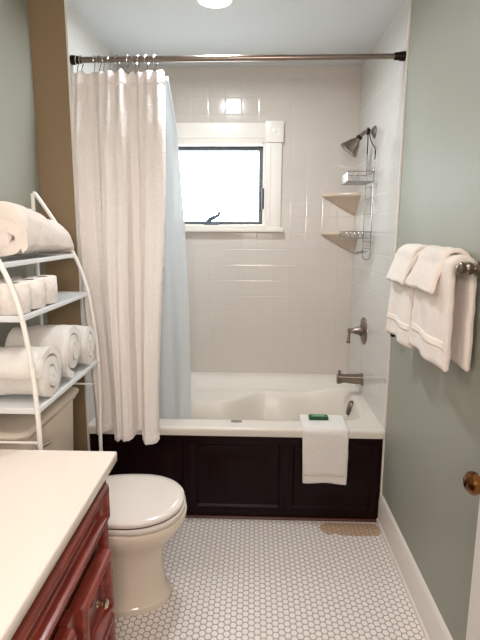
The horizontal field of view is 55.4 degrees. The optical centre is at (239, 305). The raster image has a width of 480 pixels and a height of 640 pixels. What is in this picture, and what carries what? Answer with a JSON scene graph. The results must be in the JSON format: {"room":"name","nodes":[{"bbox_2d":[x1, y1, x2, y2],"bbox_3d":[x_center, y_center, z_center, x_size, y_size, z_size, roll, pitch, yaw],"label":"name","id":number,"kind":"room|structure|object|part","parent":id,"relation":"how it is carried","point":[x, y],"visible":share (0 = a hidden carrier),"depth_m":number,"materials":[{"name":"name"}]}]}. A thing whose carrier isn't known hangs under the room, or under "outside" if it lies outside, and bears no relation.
{"room":"bathroom","nodes":[
{"label":"bathroom","id":0,"kind":"room"},
{"bbox_2d":[0,0,48,346],"bbox_3d":[-1.052,0.103,0.858,0.100,2.546,2.836,1,9,2],"label":"wall","id":1,"kind":"structure","parent":0,"point":[19,168],"depth_m":1.97,"materials":[{"name":"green paint"}]},
{"bbox_2d":[28,0,123,450],"bbox_3d":[-0.908,-0.203,2.704,0.274,2.546,0.914,1,9,2],"label":"wall","id":2,"kind":"structure","parent":0,"point":[46,17],"depth_m":2.16,"materials":[{"name":"beige paint"}]},
{"bbox_2d":[64,0,89,450],"bbox_3d":[-0.788,-0.127,2.249,0.010,2.546,0.003,1,9,2],"label":"trim","id":3,"kind":"structure","parent":2,"relation":"attached to","point":[65,5],"depth_m":2.17,"materials":[{"name":"white paint"}]},
{"bbox_2d":[69,0,404,67],"bbox_3d":[-0.128,-1.262,1.092,1.906,0.080,4.000,1,9,2],"label":"ceiling","id":4,"kind":"structure","parent":0,"point":[126,27],"depth_m":2.35,"materials":[{"name":"paint"}]},
{"bbox_2d":[196,0,233,8],"bbox_3d":[-0.114,-1.377,2.056,0.172,0.009,0.172,1,9,2],"label":"recessed light","id":5,"kind":"object","parent":4,"relation":"in","point":[213,4],"visible":1,"depth_m":2.09,"materials":[{"name":"white paint"}]},
{"bbox_2d":[199,0,230,6],"bbox_3d":[-0.114,-1.377,2.056,0.150,0.008,0.150,1,9,2],"label":"diffuser","id":6,"kind":"object","parent":5,"relation":"attached to","point":[206,3],"depth_m":2.09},
{"bbox_2d":[124,66,361,373],"bbox_3d":[-0.073,-0.282,3.205,1.900,2.546,0.150,1,9,2],"label":"wall","id":7,"kind":"structure","parent":0,"point":[260,302],"depth_m":3.10,"materials":[{"name":"tile"}]},
{"bbox_2d":[176,121,283,231],"bbox_3d":[-0.165,-0.853,3.065,0.912,0.708,0.145,1,9,2],"label":"window","id":8,"kind":"structure","parent":7,"relation":"in","point":[267,138],"depth_m":3.01,"materials":[{"name":"white paint"}]},
{"bbox_3d":[-0.165,-0.810,3.114,0.638,0.518,0.032,1,9,2],"label":"frame","id":9,"kind":"part","parent":8,"relation":"part of","materials":[{"name":"grey metal"}]},
{"bbox_3d":[-0.168,-0.522,3.100,0.912,0.044,0.105,1,9,2],"label":"sill","id":10,"kind":"part","parent":8,"relation":"part of","materials":[{"name":"white paint"}]},
{"bbox_2d":[321,231,358,251],"bbox_3d":[0.654,-0.416,3.014,0.222,0.140,0.137,1,9,2],"label":"corner shelf","id":11,"kind":"object","parent":7,"relation":"attached to","point":[349,245],"visible":0.74,"depth_m":3.03,"materials":[{"name":"ceramic"}]},
{"bbox_2d":[322,192,360,214],"bbox_3d":[0.655,-0.659,2.974,0.222,0.140,0.137,1,9,2],"label":"corner shelf","id":12,"kind":"object","parent":7,"relation":"attached to","point":[348,202],"visible":1,"depth_m":2.98,"materials":[{"name":"ceramic"}]},
{"bbox_2d":[115,518,424,639],"bbox_3d":[-0.141,1.329,1.522,1.906,0.080,4.000,1,9,2],"label":"floor","id":13,"kind":"structure","parent":0,"point":[230,579],"depth_m":1.97,"materials":[{"name":"tile"}]},
{"bbox_2d":[0,191,102,450],"bbox_3d":[-0.796,0.380,1.841,0.274,1.681,0.622,1,9,2],"label":"storage rack","id":14,"kind":"object","parent":13,"relation":"on","point":[35,404],"visible":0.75,"depth_m":1.65,"materials":[{"name":"white metal"}]},
{"bbox_2d":[0,276,21,280],"bbox_3d":[-0.863,-0.053,1.695,0.106,0.101,0.106,-1,10,-7],"label":"toilet paper roll","id":15,"kind":"object","parent":14,"relation":"on","point":[2,277],"visible":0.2,"depth_m":1.69,"materials":[{"name":"paper"}]},
{"bbox_2d":[0,281,30,314],"bbox_3d":[-0.761,-0.025,1.532,0.106,0.101,0.106,-6,11,-34],"label":"toilet paper roll","id":16,"kind":"object","parent":14,"relation":"on","point":[7,306],"visible":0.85,"depth_m":1.49,"materials":[{"name":"paper"}]},
{"bbox_3d":[-0.800,0.429,1.546,0.264,1.681,0.022,1,9,2],"label":"leg","id":17,"kind":"part","parent":14,"relation":"part of","materials":[{"name":"white metal"}]},
{"bbox_2d":[12,278,45,308],"bbox_3d":[-0.756,-0.043,1.638,0.106,0.101,0.106,5,11,28],"label":"toilet paper roll","id":18,"kind":"object","parent":14,"relation":"on","point":[37,287],"visible":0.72,"depth_m":1.61,"materials":[{"name":"paper"}]},
{"bbox_2d":[0,347,61,395],"bbox_3d":[-0.785,0.237,1.625,0.247,0.181,0.195,1,9,2],"label":"rolled towel","id":19,"kind":"object","parent":14,"relation":"on","point":[15,380],"visible":0.91,"depth_m":1.57,"materials":[{"name":"white fabric"}]},
{"bbox_3d":[-0.915,0.334,2.142,0.016,1.672,0.016,1,9,2],"label":"leg","id":20,"kind":"part","parent":14,"relation":"part of","materials":[{"name":"white metal"}]},
{"bbox_2d":[0,253,73,267],"bbox_3d":[-0.834,-0.174,1.751,0.170,0.022,0.588,1,9,2],"label":"shelf","id":21,"kind":"object","parent":14,"relation":"attached to","point":[8,261],"depth_m":1.78,"materials":[{"name":"white metal"}]},
{"bbox_2d":[0,201,74,256],"bbox_3d":[-0.821,-0.296,1.805,0.202,0.201,0.471,1,9,2],"label":"folded towel","id":22,"kind":"object","parent":14,"relation":"on","point":[22,231],"visible":1,"depth_m":1.63,"materials":[{"name":"white fabric"}]},
{"bbox_2d":[27,275,57,303],"bbox_3d":[-0.754,-0.061,1.745,0.106,0.101,0.106,1,9,2],"label":"toilet paper roll","id":23,"kind":"object","parent":14,"relation":"on","point":[50,281],"visible":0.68,"depth_m":1.72,"materials":[{"name":"paper"}]},
{"bbox_2d":[5,325,80,377],"bbox_3d":[-0.782,0.185,1.826,0.246,0.216,0.182,1,9,2],"label":"rolled towel","id":24,"kind":"object","parent":14,"relation":"on","point":[64,338],"visible":0.57,"depth_m":1.76,"materials":[{"name":"white fabric"}]},
{"bbox_2d":[0,292,87,322],"bbox_3d":[-0.807,-0.004,1.778,0.226,0.022,0.588,1,9,2],"label":"shelf","id":25,"kind":"object","parent":14,"relation":"attached to","point":[64,298],"depth_m":1.67,"materials":[{"name":"white metal"}]},
{"bbox_2d":[0,359,98,413],"bbox_3d":[-0.792,0.307,1.829,0.258,0.022,0.588,1,9,2],"label":"shelf","id":26,"kind":"object","parent":14,"relation":"attached to","point":[8,404],"depth_m":1.63,"materials":[{"name":"white metal"}]},
{"bbox_2d":[37,325,94,363],"bbox_3d":[-0.776,0.174,2.013,0.250,0.178,0.142,1,9,2],"label":"rolled towel","id":27,"kind":"object","parent":14,"relation":"on","point":[86,333],"visible":0.18,"depth_m":1.98,"materials":[{"name":"white fabric"}]},
{"bbox_3d":[-0.782,0.331,2.137,0.264,1.681,0.022,1,9,2],"label":"leg","id":28,"kind":"part","parent":14,"relation":"part of","materials":[{"name":"white metal"}]},
{"bbox_2d":[11,480,115,639],"bbox_3d":[-0.707,0.985,0.963,0.598,0.775,1.135,1,9,2],"label":"vanity cabinet","id":29,"kind":"object","parent":13,"relation":"on","point":[75,601],"visible":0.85,"depth_m":1.24,"materials":[{"name":"brown wood"}]},
{"bbox_2d":[0,449,116,639],"bbox_3d":[-0.710,0.620,0.902,0.586,0.104,1.202,1,9,2],"label":"countertop","id":30,"kind":"structure","parent":29,"relation":"on","point":[45,495],"depth_m":1.17,"materials":[{"name":"beige stone"}]},
{"bbox_3d":[-0.444,1.044,1.030,0.048,0.391,0.340,1,9,2],"label":"door","id":31,"kind":"part","parent":29,"relation":"part of","materials":[{"name":"brown wood"}]},
{"bbox_3d":[-0.433,0.898,1.357,0.048,0.210,0.236,1,9,2],"label":"drawer","id":32,"kind":"part","parent":29,"relation":"part of","materials":[{"name":"brown wood"}]},
{"bbox_3d":[-0.413,0.898,1.373,0.036,0.029,0.029,1,9,2],"label":"knob","id":33,"kind":"part","parent":29,"relation":"part of","materials":[{"name":"silver metal"}]},
{"bbox_3d":[-0.434,1.098,1.390,0.048,0.168,0.236,1,9,2],"label":"drawer","id":34,"kind":"part","parent":29,"relation":"part of","materials":[{"name":"brown wood"}]},
{"bbox_2d":[0,386,186,616],"bbox_3d":[-0.595,0.811,1.912,0.758,0.808,0.518,1,9,2],"label":"toilet","id":35,"kind":"object","parent":13,"relation":"on","point":[147,510],"visible":0.52,"depth_m":1.81,"materials":[{"name":"ceramic"}]},
{"bbox_3d":[-0.867,0.634,1.891,0.208,0.368,0.476,1,9,2],"label":"tank","id":36,"kind":"part","parent":35,"relation":"part of","materials":[{"name":"ceramic"}]},
{"bbox_3d":[-0.856,0.432,1.857,0.232,0.044,0.518,1,9,2],"label":"tank lid","id":37,"kind":"part","parent":35,"relation":"part of","materials":[{"name":"ceramic"}]},
{"bbox_3d":[-0.750,0.529,1.736,0.031,0.034,0.097,1,9,2],"label":"flush lever","id":38,"kind":"part","parent":35,"relation":"part of","materials":[{"name":"silver metal"}]},
{"bbox_3d":[-0.460,0.786,1.861,0.466,0.022,0.360,1,9,2],"label":"lid","id":39,"kind":"part","parent":35,"relation":"part of","materials":[{"name":"plastic"}]},
{"bbox_3d":[-0.453,0.812,1.865,0.460,0.017,0.368,1,9,2],"label":"seat","id":40,"kind":"part","parent":35,"relation":"part of","materials":[{"name":"plastic"}]},
{"bbox_2d":[90,434,382,521],"bbox_3d":[-0.028,0.902,2.416,1.522,0.470,0.047,1,9,2],"label":"skirt","id":41,"kind":"object","parent":13,"relation":"on","point":[220,477],"visible":0.78,"depth_m":2.41,"materials":[{"name":"brown wood"}]},
{"bbox_3d":[-0.519,0.893,2.425,0.460,0.370,0.015,1,9,2],"label":"raised panel","id":42,"kind":"part","parent":41,"relation":"part of","materials":[{"name":"brown wood"}]},
{"bbox_3d":[-0.011,0.898,2.410,0.457,0.370,0.015,1,9,2],"label":"raised panel","id":43,"kind":"part","parent":41,"relation":"part of","materials":[{"name":"brown wood"}]},
{"bbox_3d":[-0.034,1.130,2.436,1.510,0.013,0.011,1,9,2],"label":"shoe molding","id":44,"kind":"part","parent":41,"relation":"part of","materials":[{"name":"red wood"}]},
{"bbox_3d":[0.481,0.903,2.396,0.427,0.370,0.015,1,9,2],"label":"raised panel","id":45,"kind":"part","parent":41,"relation":"part of","materials":[{"name":"brown wood"}]},
{"bbox_2d":[88,372,384,445],"bbox_3d":[-0.014,0.730,2.824,1.524,0.370,0.926,1,9,2],"label":"bathtub","id":46,"kind":"object","parent":13,"relation":"on","point":[222,403],"visible":0.49,"depth_m":2.94,"materials":[{"name":"ceramic"}]},
{"bbox_2d":[299,414,348,484],"bbox_3d":[0.436,0.761,2.417,0.235,0.313,0.184,1,9,2],"label":"hand towel","id":47,"kind":"object","parent":46,"relation":"hanging from","point":[324,442],"visible":0.97,"depth_m":2.33,"materials":[{"name":"white fabric"}]},
{"bbox_2d":[308,414,327,419],"bbox_3d":[0.415,0.592,2.421,0.102,0.019,0.042,1,9,2],"label":"soap bar","id":48,"kind":"object","parent":47,"relation":"on","point":[310,416],"visible":1,"depth_m":2.41,"materials":[{"name":"green"}]},
{"bbox_2d":[320,523,380,535],"bbox_3d":[0.568,1.154,2.350,0.314,0.002,0.103,1,9,2],"label":"trim","id":49,"kind":"structure","parent":13,"relation":"on","point":[345,529],"depth_m":2.35,"materials":[{"name":"tile"}]},
{"bbox_2d":[348,0,479,639],"bbox_3d":[0.763,0.046,1.256,0.108,2.546,3.750,1,9,2],"label":"wall","id":50,"kind":"structure","parent":0,"point":[432,437],"depth_m":1.81,"materials":[{"name":"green paint"}]},
{"bbox_2d":[70,51,405,64],"bbox_3d":[-0.017,-1.128,2.084,1.523,0.050,0.042,1,9,2],"label":"shower rod","id":51,"kind":"object","parent":50,"relation":"attached to","point":[400,56],"visible":0.98,"depth_m":2.07,"materials":[{"name":"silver metal"}]},
{"bbox_3d":[-0.754,-1.132,2.106,0.048,0.042,0.042,1,9,2],"label":"rod","id":52,"kind":"part","parent":51,"relation":"part of","materials":[{"name":"brown metal"}]},
{"bbox_3d":[0.720,-1.125,2.062,0.048,0.042,0.042,1,9,2],"label":"rod","id":53,"kind":"part","parent":51,"relation":"part of","materials":[{"name":"brown metal"}]},
{"label":"curtain hook","id":54,"kind":"object","parent":51,"relation":"hanging from","visible":0},
{"bbox_2d":[159,76,190,418],"bbox_3d":[-0.503,-0.178,2.335,0.474,1.822,0.132,1,9,2],"label":"curtain liner","id":55,"kind":"object","parent":54,"relation":"hanging from","point":[175,382],"visible":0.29,"depth_m":2.38,"materials":[{"name":"white plastic"}]},
{"bbox_2d":[336,370,363,384],"bbox_3d":[0.674,0.443,2.809,0.154,0.091,0.068,1,9,2],"label":"tub spout","id":56,"kind":"object","parent":50,"relation":"attached to","point":[340,378],"visible":1,"depth_m":2.79,"materials":[{"name":"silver metal"}]},
{"bbox_2d":[346,317,366,344],"bbox_3d":[0.701,0.155,2.774,0.104,0.166,0.166,1,9,2],"label":"shower valve","id":57,"kind":"object","parent":50,"relation":"attached to","point":[361,330],"visible":1,"depth_m":2.75,"materials":[{"name":"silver metal"}]},
{"bbox_2d":[339,127,375,259],"bbox_3d":[0.665,-0.630,2.605,0.148,0.743,0.209,1,9,2],"label":"shower caddy","id":58,"kind":"object","parent":50,"relation":"attached to","point":[365,182],"visible":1,"depth_m":2.56,"materials":[{"name":"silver metal"}]},
{"bbox_2d":[339,231,371,238],"bbox_3d":[0.663,-0.408,2.642,0.148,0.042,0.209,1,9,2],"label":"wire basket","id":59,"kind":"object","parent":58,"relation":"on","point":[343,232],"depth_m":2.54,"materials":[{"name":"grey metal"}]},
{"bbox_2d":[342,171,374,184],"bbox_3d":[0.666,-0.722,2.592,0.144,0.058,0.206,1,9,2],"label":"wire basket","id":60,"kind":"object","parent":58,"relation":"on","point":[365,182],"depth_m":2.57,"materials":[{"name":"grey metal"}]},
{"bbox_3d":[0.732,-0.565,2.615,0.012,0.613,0.195,1,9,2],"label":"hanger frame","id":61,"kind":"part","parent":58,"relation":"part of","materials":[{"name":"silver metal"}]},
{"bbox_2d":[340,126,376,157],"bbox_3d":[0.664,-0.924,2.586,0.188,0.171,0.114,1,9,2],"label":"showerhead","id":62,"kind":"object","parent":50,"relation":"attached to","point":[351,146],"visible":1,"depth_m":2.55,"materials":[{"name":"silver metal"}]},
{"bbox_3d":[0.706,-0.956,2.567,0.102,0.060,0.020,1,9,2],"label":"shower arm","id":63,"kind":"part","parent":62,"relation":"part of","materials":[{"name":"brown metal"}]},
{"bbox_2d":[380,0,411,494],"bbox_3d":[0.742,-0.111,2.205,0.009,2.546,0.005,1,9,2],"label":"trim","id":64,"kind":"structure","parent":50,"relation":"attached to","point":[410,3],"depth_m":2.13,"materials":[{"name":"white paint"}]},
{"bbox_2d":[376,494,452,639],"bbox_3d":[0.715,1.145,1.900,0.021,0.167,1.016,1,9,2],"label":"baseboard","id":65,"kind":"structure","parent":50,"relation":"attached to","point":[431,622],"depth_m":1.89,"materials":[{"name":"white paint"}]},
{"bbox_2d":[455,261,479,276],"bbox_3d":[0.670,-0.157,1.604,0.119,0.060,0.747,1,9,2],"label":"towel bar","id":66,"kind":"object","parent":50,"relation":"attached to","point":[468,268],"visible":0.51,"depth_m":1.25,"materials":[{"name":"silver metal"}]},
{"bbox_2d":[386,251,419,348],"bbox_3d":[0.674,-0.037,1.808,0.114,0.370,0.261,1,9,2],"label":"bath towel","id":67,"kind":"object","parent":66,"relation":"hanging from","point":[399,314],"visible":0.3,"depth_m":1.77,"materials":[{"name":"white fabric"}]},
{"bbox_2d":[386,243,428,284],"bbox_3d":[0.668,-0.163,1.780,0.141,0.153,0.220,1,9,2],"label":"washcloth","id":68,"kind":"object","parent":67,"relation":"on","point":[400,268],"visible":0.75,"depth_m":1.75,"materials":[{"name":"white fabric"}]},
{"bbox_2d":[409,254,476,371],"bbox_3d":[0.665,0.006,1.518,0.112,0.360,0.301,1,9,2],"label":"bath towel","id":69,"kind":"object","parent":66,"relation":"hanging from","point":[441,328],"visible":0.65,"depth_m":1.42,"materials":[{"name":"white fabric"}]},
{"bbox_2d":[405,245,470,293],"bbox_3d":[0.661,-0.124,1.526,0.142,0.148,0.232,1,9,2],"label":"washcloth","id":70,"kind":"object","parent":69,"relation":"on","point":[424,276],"visible":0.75,"depth_m":1.48,"materials":[{"name":"white fabric"}]},
{"bbox_2d":[463,471,479,639],"bbox_3d":[0.591,0.382,0.770,0.103,2.018,0.772,1,9,2],"label":"door","id":71,"kind":"structure","parent":50,"relation":"in","point":[471,479],"depth_m":1.19,"materials":[{"name":"white paint"}]},
{"bbox_3d":[0.583,0.433,1.112,0.068,0.062,0.062,1,9,2],"label":"knob","id":72,"kind":"part","parent":71,"relation":"part of","materials":[{"name":"gold metal"}]},
{"label":"curtain hook","id":73,"kind":"object","parent":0,"visible":0},
{"bbox_2d":[72,68,165,444],"bbox_3d":[-0.565,-0.203,2.179,0.444,1.762,0.192,1,9,2],"label":"shower curtain","id":74,"kind":"object","parent":73,"relation":"hanging from","point":[119,119],"visible":0.96,"depth_m":2.14,"materials":[{"name":"white fabric"}]}
]}

